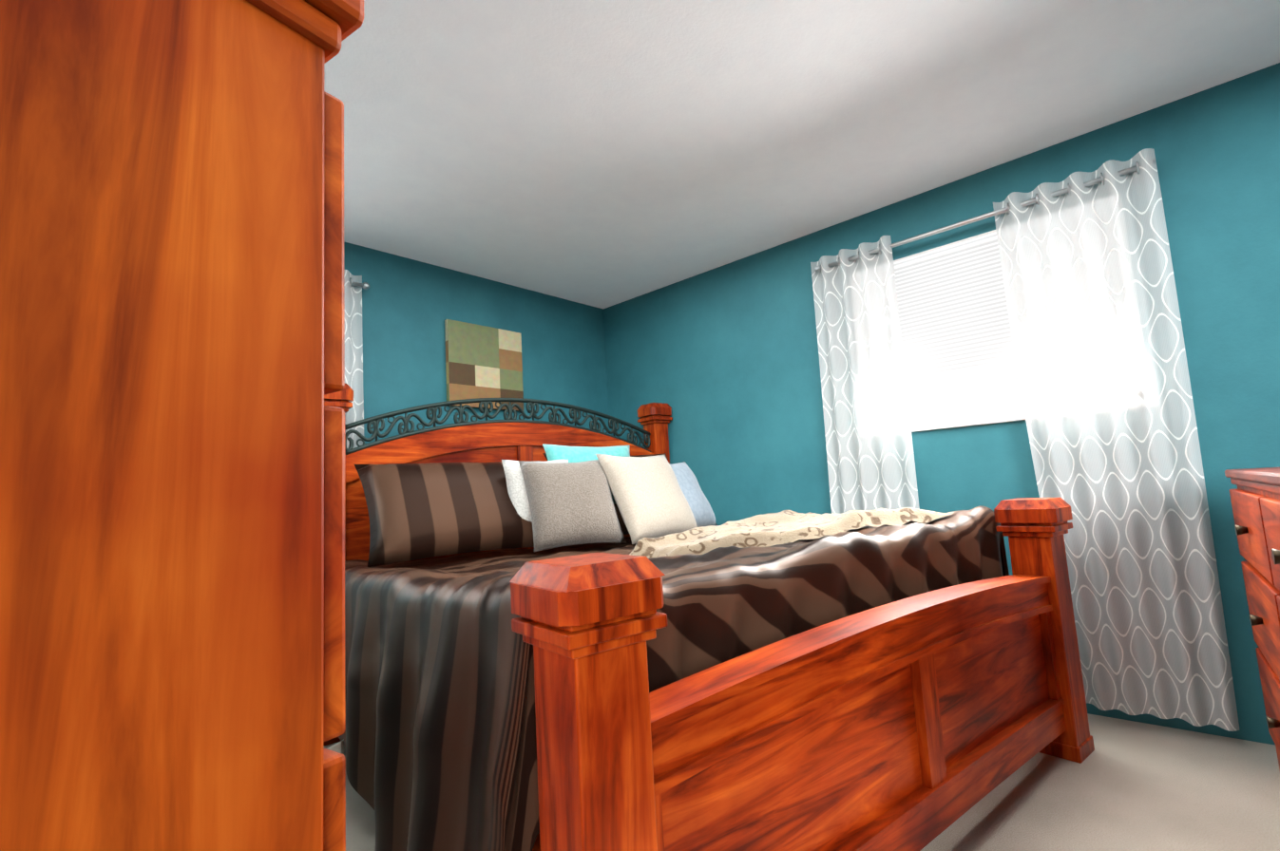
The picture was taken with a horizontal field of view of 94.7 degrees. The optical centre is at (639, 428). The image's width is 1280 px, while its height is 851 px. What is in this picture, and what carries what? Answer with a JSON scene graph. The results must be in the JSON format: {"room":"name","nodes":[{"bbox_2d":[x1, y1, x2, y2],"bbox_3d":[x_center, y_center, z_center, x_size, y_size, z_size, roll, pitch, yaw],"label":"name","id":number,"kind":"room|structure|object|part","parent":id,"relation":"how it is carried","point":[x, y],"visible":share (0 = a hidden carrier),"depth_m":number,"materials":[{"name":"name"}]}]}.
{"room":"bedroom","nodes":[
{"label":"bedroom","id":0,"kind":"room"},
{"bbox_2d":[343,241,609,444],"bbox_3d":[-1.296,0.235,3.344,0.120,2.440,3.290,-9,-8,42],"label":"wall","id":1,"kind":"structure","parent":0,"point":[410,306],"depth_m":3.54,"materials":[{"name":"teal paint"}]},
{"bbox_2d":[344,269,369,448],"bbox_3d":[-1.851,0.248,2.554,0.125,2.185,1.338,-9,-8,42],"label":"curtains","id":2,"kind":"object","parent":1,"relation":"attached to","point":[354,285],"visible":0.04,"depth_m":3.06,"materials":[{"name":"white fabric"}]},
{"bbox_3d":[-1.921,-0.780,2.677,0.095,0.044,1.338,-9,-8,42],"label":"rod","id":3,"kind":"part","parent":2,"relation":"part of","materials":[{"name":"silver metal"}]},
{"bbox_2d":[444,319,523,411],"bbox_3d":[-0.964,-0.381,3.692,0.031,0.520,0.530,-9,-8,42],"label":"canvas art","id":4,"kind":"object","parent":1,"relation":"attached to","point":[484,362],"visible":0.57,"depth_m":3.66},
{"bbox_2d":[323,713,1279,850],"bbox_3d":[0.034,1.233,1.651,4.110,0.060,3.880,-9,-8,42],"label":"floor","id":5,"kind":"structure","parent":0,"point":[1127,786],"depth_m":1.81,"materials":[{"name":"carpet"}]},
{"bbox_2d":[0,0,363,850],"bbox_3d":[-0.703,0.395,0.432,0.950,1.420,0.522,-7,-7,31],"label":"dresser","id":6,"kind":"object","parent":5,"relation":"on","point":[171,452],"visible":1,"depth_m":0.34,"materials":[{"name":"brown wood"}]},
{"bbox_2d":[326,739,343,754],"bbox_3d":[-1.496,0.783,2.004,0.760,1.080,0.520,-2,-6,-9],"label":"rocking chair","id":7,"kind":"object","parent":5,"relation":"on","point":[338,747],"visible":0.02,"depth_m":2.23,"materials":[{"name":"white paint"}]},
{"bbox_2d":[323,383,1094,850],"bbox_3d":[-0.002,0.481,2.442,2.287,1.609,2.394,2,-8,-38],"label":"bed","id":8,"kind":"object","parent":5,"relation":"on","point":[563,637],"visible":0.96,"depth_m":1.50,"materials":[{"name":"brown wood"}]},
{"bbox_3d":[-0.650,0.495,3.341,1.890,1.050,0.075,2,-8,-38],"label":"headboard","id":9,"kind":"part","parent":8,"relation":"part of","materials":[{"name":"brown wood"}]},
{"bbox_2d":[594,453,701,545],"bbox_3d":[0.051,0.347,3.048,0.520,0.500,0.168,3,-36,-46],"label":"pillow","id":10,"kind":"object","parent":8,"relation":"on","point":[652,500],"depth_m":2.94,"materials":[{"name":"white fabric"}]},
{"bbox_2d":[323,505,1022,850],"bbox_3d":[0.006,0.823,2.411,2.277,0.852,1.986,2,-8,-38],"label":"comforter","id":11,"kind":"object","parent":8,"relation":"on","point":[439,736],"depth_m":1.59,"materials":[{"name":"brown fabric"}]},
{"bbox_2d":[637,461,719,534],"bbox_3d":[0.220,0.375,3.303,0.158,0.440,0.440,-41,-27,31],"label":"pillow","id":12,"kind":"object","parent":8,"relation":"on","point":[702,514],"depth_m":3.27,"materials":[{"name":"fabric"}]},
{"bbox_2d":[627,506,957,563],"bbox_3d":[0.581,0.419,2.365,1.060,0.153,0.915,2,-8,-38],"label":"throw","id":13,"kind":"object","parent":8,"relation":"on","point":[765,535],"depth_m":2.31,"materials":[{"name":"beige fabric"}]},
{"bbox_3d":[0.731,0.762,1.558,1.870,0.576,0.122,2,-8,-38],"label":"footboard","id":14,"kind":"part","parent":8,"relation":"part of","materials":[{"name":"brown wood"}]},
{"bbox_2d":[1224,467,1279,770],"bbox_3d":[1.546,0.361,1.067,0.524,1.372,2.050,-9,-8,40],"label":"dresser","id":15,"kind":"object","parent":5,"relation":"on","point":[1255,500],"visible":1,"depth_m":1.65,"materials":[{"name":"brown wood"}]},
{"bbox_2d":[324,0,1279,308],"bbox_3d":[-0.108,-1.248,1.923,4.110,0.060,3.880,-9,-8,42],"label":"ceiling","id":16,"kind":"structure","parent":0,"point":[602,154],"depth_m":2.24,"materials":[{"name":"paint"}]},
{"bbox_2d":[603,62,1279,745],"bbox_3d":[1.285,0.063,3.124,3.990,2.440,0.120,-9,-8,42],"label":"wall","id":17,"kind":"structure","parent":0,"point":[723,361],"depth_m":2.75,"materials":[{"name":"teal paint"}]},
{"bbox_2d":[893,229,1025,432],"bbox_3d":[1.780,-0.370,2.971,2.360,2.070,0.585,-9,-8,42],"label":"window blind","id":18,"kind":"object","parent":17,"relation":"attached to","point":[961,371],"depth_m":2.91,"materials":[{"name":"white paint"}]},
{"bbox_2d":[810,148,1239,731],"bbox_3d":[1.552,0.070,2.708,1.482,2.185,0.125,-9,-8,42],"label":"curtains","id":19,"kind":"object","parent":17,"relation":"attached to","point":[1094,315],"visible":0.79,"depth_m":2.39,"materials":[{"name":"white fabric"}]},
{"bbox_3d":[1.166,0.128,3.033,0.467,2.185,0.081,-9,-8,42],"label":"panel","id":20,"kind":"part","parent":19,"relation":"part of","materials":[{"name":"white fabric"}]},
{"bbox_3d":[1.519,-0.961,2.818,1.440,0.044,0.094,-9,-8,42],"label":"rod","id":21,"kind":"part","parent":19,"relation":"part of","materials":[{"name":"silver metal"}]},
{"bbox_3d":[1.875,0.016,2.384,0.560,2.185,0.080,-9,-8,42],"label":"panel","id":22,"kind":"part","parent":19,"relation":"part of","materials":[{"name":"white fabric"}]}
]}

